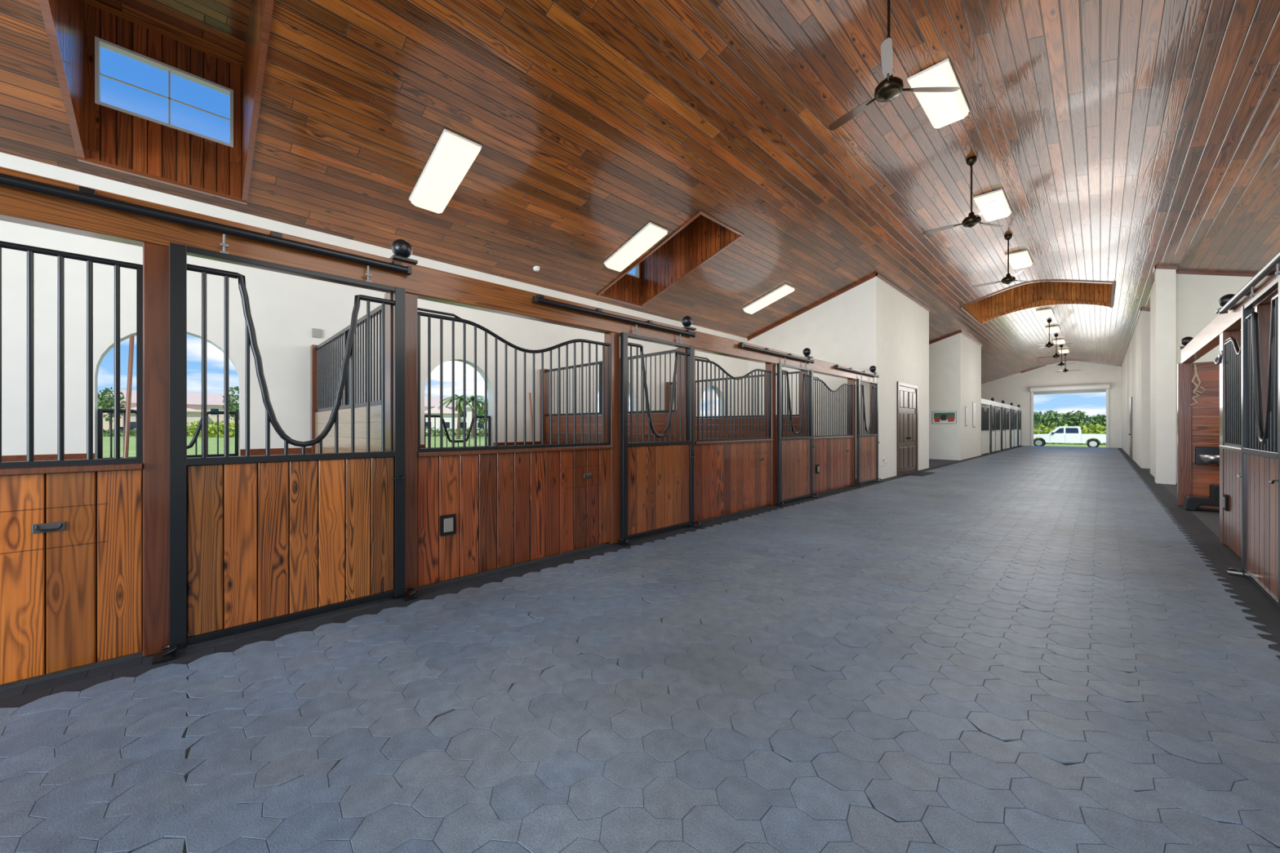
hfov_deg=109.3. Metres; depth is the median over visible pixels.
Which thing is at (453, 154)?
ceiling light
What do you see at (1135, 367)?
wall
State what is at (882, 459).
tap
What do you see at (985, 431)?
panel
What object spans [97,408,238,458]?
gate
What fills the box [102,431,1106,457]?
ground
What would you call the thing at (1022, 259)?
ceiling light
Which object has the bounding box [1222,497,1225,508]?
outlet
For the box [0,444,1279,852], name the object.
floor
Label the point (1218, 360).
hook
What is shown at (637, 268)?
window
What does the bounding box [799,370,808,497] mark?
post
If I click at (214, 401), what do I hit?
house
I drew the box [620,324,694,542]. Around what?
door
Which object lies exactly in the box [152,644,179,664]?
floor guide
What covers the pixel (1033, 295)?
cupola
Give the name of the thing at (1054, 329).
ceiling light
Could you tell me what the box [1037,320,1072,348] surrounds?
ceiling fan
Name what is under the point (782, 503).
floor guide
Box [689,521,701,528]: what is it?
floor guide
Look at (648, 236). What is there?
ceiling light
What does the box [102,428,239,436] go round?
hedge
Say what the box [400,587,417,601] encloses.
floor guide
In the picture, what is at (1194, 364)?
rope
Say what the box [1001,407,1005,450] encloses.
door
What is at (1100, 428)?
hedge
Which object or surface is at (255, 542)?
door
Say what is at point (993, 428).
door
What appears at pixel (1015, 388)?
wall
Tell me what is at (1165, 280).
wall pillar
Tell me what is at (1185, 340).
ball finial
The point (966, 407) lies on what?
notice board
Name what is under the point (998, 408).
post
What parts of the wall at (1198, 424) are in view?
post, board panel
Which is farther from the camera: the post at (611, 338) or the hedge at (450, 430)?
the hedge at (450, 430)
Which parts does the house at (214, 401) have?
pane, pane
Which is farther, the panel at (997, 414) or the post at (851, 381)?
the panel at (997, 414)
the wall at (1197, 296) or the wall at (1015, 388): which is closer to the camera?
the wall at (1197, 296)
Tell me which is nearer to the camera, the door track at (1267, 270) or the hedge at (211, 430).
the door track at (1267, 270)
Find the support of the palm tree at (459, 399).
on the ground
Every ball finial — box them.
[389,239,417,264]
[681,315,696,330]
[802,347,813,358]
[869,365,877,373]
[1178,336,1193,349]
[1214,293,1235,313]
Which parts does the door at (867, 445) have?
yoke rail, board panel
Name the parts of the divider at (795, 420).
post, grille frame, board panel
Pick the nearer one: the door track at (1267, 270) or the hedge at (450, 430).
the door track at (1267, 270)
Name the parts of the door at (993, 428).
yoke rail, board panel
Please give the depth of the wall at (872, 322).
12.07 m
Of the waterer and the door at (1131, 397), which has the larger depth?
the door at (1131, 397)
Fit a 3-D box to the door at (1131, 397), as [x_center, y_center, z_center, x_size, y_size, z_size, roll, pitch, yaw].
[20.610,0.055,19.120,1.300,2.550,0.100,0,0,-45]
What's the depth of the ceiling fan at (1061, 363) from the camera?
24.57 m
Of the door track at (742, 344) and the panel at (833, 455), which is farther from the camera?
the panel at (833, 455)
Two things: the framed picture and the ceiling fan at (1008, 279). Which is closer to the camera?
the ceiling fan at (1008, 279)
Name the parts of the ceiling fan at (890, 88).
blade, blade, down rod, blade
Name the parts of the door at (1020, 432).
board panel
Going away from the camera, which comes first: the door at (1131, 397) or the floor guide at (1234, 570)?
the floor guide at (1234, 570)
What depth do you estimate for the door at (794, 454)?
8.03 m
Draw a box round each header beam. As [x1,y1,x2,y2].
[0,166,876,383]
[981,398,1021,410]
[1181,266,1278,363]
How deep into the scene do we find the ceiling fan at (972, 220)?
7.41 m
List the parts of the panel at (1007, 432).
board panel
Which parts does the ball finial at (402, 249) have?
plate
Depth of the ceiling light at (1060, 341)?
22.87 m
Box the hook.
[1213,350,1222,364]
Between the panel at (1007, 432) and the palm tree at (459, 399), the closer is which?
the panel at (1007, 432)
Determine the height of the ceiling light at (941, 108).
0.105 m
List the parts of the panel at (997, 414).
board panel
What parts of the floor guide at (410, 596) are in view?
plate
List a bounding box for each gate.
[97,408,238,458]
[424,414,490,448]
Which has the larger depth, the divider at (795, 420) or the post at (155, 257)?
the divider at (795, 420)
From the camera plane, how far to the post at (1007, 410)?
27.57 m
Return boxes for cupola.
[964,281,1111,324]
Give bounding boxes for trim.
[38,0,274,204]
[596,210,744,306]
[747,265,1256,373]
[960,280,1115,324]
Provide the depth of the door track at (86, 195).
2.67 m
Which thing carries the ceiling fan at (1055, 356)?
hanging from the ceiling
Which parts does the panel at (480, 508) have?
board panel, grille frame, sill, pull plate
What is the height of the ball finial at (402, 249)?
0.190 m
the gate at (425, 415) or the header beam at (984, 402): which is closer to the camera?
the gate at (425, 415)
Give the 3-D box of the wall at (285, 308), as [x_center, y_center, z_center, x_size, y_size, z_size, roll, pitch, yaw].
[6.049,-0.627,16.648,50.000,4.114,0.200,0,0,-45]
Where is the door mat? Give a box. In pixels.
[902,471,933,475]
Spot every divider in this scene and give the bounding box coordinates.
[310,305,381,453]
[539,349,676,511]
[666,371,799,493]
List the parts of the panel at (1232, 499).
sill, grille frame, board panel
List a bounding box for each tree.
[97,386,125,430]
[222,386,239,419]
[437,394,478,439]
[455,395,484,437]
[476,398,488,434]
[1033,410,1067,432]
[1057,410,1091,430]
[1080,413,1106,431]
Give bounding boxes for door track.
[0,173,411,275]
[532,293,696,337]
[739,342,814,363]
[835,364,879,377]
[1218,251,1279,314]
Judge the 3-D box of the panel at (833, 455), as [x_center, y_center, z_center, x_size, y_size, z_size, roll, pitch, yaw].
[4.006,0.168,9.429,2.070,2.268,0.100,0,0,-45]
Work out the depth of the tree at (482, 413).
74.60 m
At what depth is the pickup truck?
41.04 m
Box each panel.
[0,240,142,684]
[417,307,613,586]
[694,355,773,521]
[813,376,854,493]
[981,405,990,454]
[995,409,1000,450]
[1005,410,1009,448]
[1013,412,1017,446]
[1219,336,1241,558]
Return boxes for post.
[142,242,168,657]
[384,291,417,597]
[604,332,619,544]
[676,346,694,526]
[765,363,775,505]
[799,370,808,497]
[847,378,855,485]
[869,382,875,434]
[997,407,1000,450]
[1000,408,1004,449]
[1006,408,1009,431]
[1009,409,1013,447]
[1017,410,1019,445]
[1219,329,1241,545]
[1254,303,1271,427]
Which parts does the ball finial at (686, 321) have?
plate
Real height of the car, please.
1.400 m
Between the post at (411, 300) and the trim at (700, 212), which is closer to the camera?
the post at (411, 300)
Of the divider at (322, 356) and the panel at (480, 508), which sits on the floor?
the divider at (322, 356)
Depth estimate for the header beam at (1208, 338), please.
5.28 m
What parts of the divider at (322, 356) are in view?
post, board panel, grille frame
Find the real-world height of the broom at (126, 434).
2.332 m
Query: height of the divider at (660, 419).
2.420 m
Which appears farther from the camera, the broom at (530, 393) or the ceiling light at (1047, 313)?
the ceiling light at (1047, 313)
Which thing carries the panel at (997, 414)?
attached to the post at (998, 408)
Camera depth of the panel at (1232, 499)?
4.73 m
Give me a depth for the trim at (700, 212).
8.65 m
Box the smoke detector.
[533,266,539,271]
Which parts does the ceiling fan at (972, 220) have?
blade, down rod, blade, blade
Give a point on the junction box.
(316, 332)
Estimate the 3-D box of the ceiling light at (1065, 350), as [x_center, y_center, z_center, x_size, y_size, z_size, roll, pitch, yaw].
[24.297,-4.314,26.061,1.240,0.105,0.440,0,0,-45]
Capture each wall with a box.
[0,151,747,458]
[747,276,928,479]
[928,333,981,460]
[981,360,1121,448]
[1121,311,1150,468]
[1150,273,1253,483]
[1177,361,1219,507]
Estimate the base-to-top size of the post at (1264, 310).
2.395 m
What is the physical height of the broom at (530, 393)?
1.964 m
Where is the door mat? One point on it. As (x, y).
(916, 473)
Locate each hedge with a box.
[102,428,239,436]
[186,420,239,437]
[425,426,488,436]
[1033,423,1106,444]
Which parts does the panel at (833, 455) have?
grille frame, board panel, sill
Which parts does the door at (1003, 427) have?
board panel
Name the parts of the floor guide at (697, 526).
plate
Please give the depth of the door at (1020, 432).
30.43 m
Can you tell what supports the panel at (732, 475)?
attached to the post at (681, 348)
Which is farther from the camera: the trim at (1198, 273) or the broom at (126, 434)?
the trim at (1198, 273)
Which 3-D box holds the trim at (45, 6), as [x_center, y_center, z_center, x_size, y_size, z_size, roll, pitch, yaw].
[-4.304,-3.126,4.119,1.300,0.851,2.690,0,0,-45]
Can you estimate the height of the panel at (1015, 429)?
2.268 m
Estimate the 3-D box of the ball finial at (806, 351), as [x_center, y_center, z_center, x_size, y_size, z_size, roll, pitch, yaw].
[3.177,-1.400,8.653,0.180,0.190,0.180,0,0,-45]
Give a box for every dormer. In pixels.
[48,0,265,198]
[601,214,739,304]
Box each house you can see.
[97,389,239,435]
[424,396,488,434]
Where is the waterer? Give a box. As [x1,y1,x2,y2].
[1194,446,1219,465]
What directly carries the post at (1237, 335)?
on the floor
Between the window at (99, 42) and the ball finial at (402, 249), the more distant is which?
the window at (99, 42)
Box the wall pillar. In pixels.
[1154,268,1176,484]
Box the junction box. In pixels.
[311,328,320,337]
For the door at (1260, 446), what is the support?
hanging from the door track at (1267, 270)
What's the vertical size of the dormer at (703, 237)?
1.570 m
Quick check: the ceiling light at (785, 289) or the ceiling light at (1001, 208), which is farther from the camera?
the ceiling light at (785, 289)
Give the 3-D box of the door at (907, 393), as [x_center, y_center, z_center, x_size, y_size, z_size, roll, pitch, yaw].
[7.660,0.055,12.952,1.900,2.550,0.080,0,0,-45]
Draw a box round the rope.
[1190,363,1205,405]
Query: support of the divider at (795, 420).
on the floor
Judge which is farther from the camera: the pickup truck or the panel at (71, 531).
the pickup truck
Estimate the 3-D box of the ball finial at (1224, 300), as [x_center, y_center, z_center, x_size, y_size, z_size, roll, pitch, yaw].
[6.652,-1.400,5.133,0.180,0.190,0.180,0,0,-45]
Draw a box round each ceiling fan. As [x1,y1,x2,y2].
[828,0,959,130]
[922,155,1003,234]
[971,233,1031,287]
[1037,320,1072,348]
[1037,334,1063,358]
[1045,345,1075,366]
[1056,353,1079,372]
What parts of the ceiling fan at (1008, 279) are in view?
blade, down rod, blade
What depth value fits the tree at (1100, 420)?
58.85 m
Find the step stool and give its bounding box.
[1182,484,1219,511]
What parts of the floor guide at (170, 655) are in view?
plate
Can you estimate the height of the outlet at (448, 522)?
0.116 m
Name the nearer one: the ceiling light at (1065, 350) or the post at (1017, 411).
the ceiling light at (1065, 350)
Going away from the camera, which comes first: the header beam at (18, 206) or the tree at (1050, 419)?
the header beam at (18, 206)
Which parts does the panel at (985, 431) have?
grille frame, board panel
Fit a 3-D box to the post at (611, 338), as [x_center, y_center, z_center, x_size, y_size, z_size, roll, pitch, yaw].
[-0.321,0.133,5.215,0.130,2.395,0.130,0,0,-45]
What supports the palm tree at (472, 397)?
on the ground
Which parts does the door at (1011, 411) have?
board panel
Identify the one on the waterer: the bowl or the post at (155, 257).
the bowl
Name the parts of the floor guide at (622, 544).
plate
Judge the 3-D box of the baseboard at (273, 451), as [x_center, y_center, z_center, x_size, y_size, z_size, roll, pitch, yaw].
[-1.815,0.805,8.722,14.270,1.044,0.035,0,0,-45]
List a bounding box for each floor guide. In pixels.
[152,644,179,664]
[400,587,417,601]
[616,538,629,546]
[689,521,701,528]
[774,502,784,506]
[1226,568,1246,576]
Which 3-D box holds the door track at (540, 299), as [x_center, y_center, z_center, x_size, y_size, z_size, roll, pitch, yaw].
[-0.157,-1.248,5.241,2.460,0.105,0.098,0,0,-45]
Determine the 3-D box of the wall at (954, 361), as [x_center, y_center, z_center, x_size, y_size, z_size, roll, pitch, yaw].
[12.943,-1.209,20.767,4.400,5.178,3.623,0,0,-45]
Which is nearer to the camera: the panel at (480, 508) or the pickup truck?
the panel at (480, 508)
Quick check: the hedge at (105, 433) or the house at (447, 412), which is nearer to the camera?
the hedge at (105, 433)
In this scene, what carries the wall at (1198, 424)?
on the floor
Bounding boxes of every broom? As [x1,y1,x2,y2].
[123,334,134,457]
[528,392,533,444]
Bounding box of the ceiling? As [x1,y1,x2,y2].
[0,0,1279,383]
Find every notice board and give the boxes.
[964,406,967,426]
[972,401,975,426]
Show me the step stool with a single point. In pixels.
(1191, 502)
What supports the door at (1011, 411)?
attached to the header beam at (984, 402)
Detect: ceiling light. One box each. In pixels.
[408,128,481,213]
[603,222,668,271]
[742,284,795,314]
[906,57,969,128]
[973,188,1011,221]
[1004,249,1032,269]
[1035,308,1053,318]
[1044,325,1060,333]
[1052,338,1065,344]
[1057,348,1069,353]
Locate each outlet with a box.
[444,517,453,533]
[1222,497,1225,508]
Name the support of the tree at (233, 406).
on the ground
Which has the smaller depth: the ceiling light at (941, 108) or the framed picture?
the ceiling light at (941, 108)
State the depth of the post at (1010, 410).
28.56 m
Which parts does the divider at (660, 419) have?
post, grille frame, board panel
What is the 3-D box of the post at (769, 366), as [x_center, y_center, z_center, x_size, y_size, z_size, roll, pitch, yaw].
[2.220,0.133,7.723,0.130,2.395,0.130,0,0,-45]
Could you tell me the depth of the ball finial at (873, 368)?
11.11 m
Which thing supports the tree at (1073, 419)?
on the ground
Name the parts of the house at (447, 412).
pane, pane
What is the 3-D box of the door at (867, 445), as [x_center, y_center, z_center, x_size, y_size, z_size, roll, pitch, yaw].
[5.340,0.059,10.612,1.274,2.502,0.091,0,0,-45]
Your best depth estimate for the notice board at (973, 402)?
19.61 m
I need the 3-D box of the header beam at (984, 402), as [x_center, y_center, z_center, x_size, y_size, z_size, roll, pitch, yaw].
[21.062,-1.185,26.314,14.950,0.240,0.128,0,0,-45]
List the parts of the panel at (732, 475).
board panel, grille frame, sill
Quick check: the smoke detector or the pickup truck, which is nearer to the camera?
the smoke detector
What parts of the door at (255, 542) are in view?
yoke rail, board panel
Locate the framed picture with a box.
[932,410,956,423]
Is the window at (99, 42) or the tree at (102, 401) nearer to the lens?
the window at (99, 42)
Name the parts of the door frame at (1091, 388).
guide rail, guide rail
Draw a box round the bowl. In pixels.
[1198,454,1219,465]
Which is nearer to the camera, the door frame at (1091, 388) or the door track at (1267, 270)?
the door track at (1267, 270)
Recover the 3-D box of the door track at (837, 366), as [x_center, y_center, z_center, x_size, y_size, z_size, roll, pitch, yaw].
[4.925,-1.248,10.256,2.460,0.105,0.098,0,0,-45]
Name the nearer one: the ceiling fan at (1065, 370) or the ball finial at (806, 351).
the ball finial at (806, 351)
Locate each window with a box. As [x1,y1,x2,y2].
[94,35,233,147]
[626,263,639,278]
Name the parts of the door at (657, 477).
board panel, yoke rail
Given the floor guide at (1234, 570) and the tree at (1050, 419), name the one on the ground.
the tree at (1050, 419)
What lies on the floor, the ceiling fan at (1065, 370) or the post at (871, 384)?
the post at (871, 384)
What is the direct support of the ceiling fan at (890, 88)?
hanging from the ceiling
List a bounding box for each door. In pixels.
[168,234,404,650]
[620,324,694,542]
[777,357,814,504]
[856,373,879,484]
[897,381,918,475]
[990,404,996,453]
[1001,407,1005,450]
[1010,408,1013,448]
[1017,410,1022,446]
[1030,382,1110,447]
[1128,396,1132,458]
[1241,263,1279,612]
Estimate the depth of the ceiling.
5.79 m
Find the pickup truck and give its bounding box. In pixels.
[1033,426,1106,447]
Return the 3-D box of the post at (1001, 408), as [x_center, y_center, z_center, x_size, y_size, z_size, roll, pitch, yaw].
[20.819,0.133,26.084,0.180,2.395,0.135,0,0,-45]
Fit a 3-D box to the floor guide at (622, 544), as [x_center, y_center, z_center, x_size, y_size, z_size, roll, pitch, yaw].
[-0.191,1.301,5.130,0.105,0.059,0.136,0,0,-45]
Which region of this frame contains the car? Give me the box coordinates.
[120,426,136,435]
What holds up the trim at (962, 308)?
attached to the ceiling
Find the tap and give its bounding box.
[881,457,886,466]
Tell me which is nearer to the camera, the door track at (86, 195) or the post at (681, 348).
the door track at (86, 195)
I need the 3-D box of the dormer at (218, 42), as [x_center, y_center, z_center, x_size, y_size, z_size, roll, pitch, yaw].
[-4.304,-3.525,4.119,1.200,1.570,2.590,0,0,-45]
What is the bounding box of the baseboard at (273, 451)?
[1,441,540,462]
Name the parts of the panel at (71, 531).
pull plate, sill, grille frame, board panel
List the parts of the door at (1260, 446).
yoke rail, board panel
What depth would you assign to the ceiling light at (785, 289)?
11.13 m
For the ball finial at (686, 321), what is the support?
on the header beam at (18, 206)
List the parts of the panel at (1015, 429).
board panel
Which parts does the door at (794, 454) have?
board panel, yoke rail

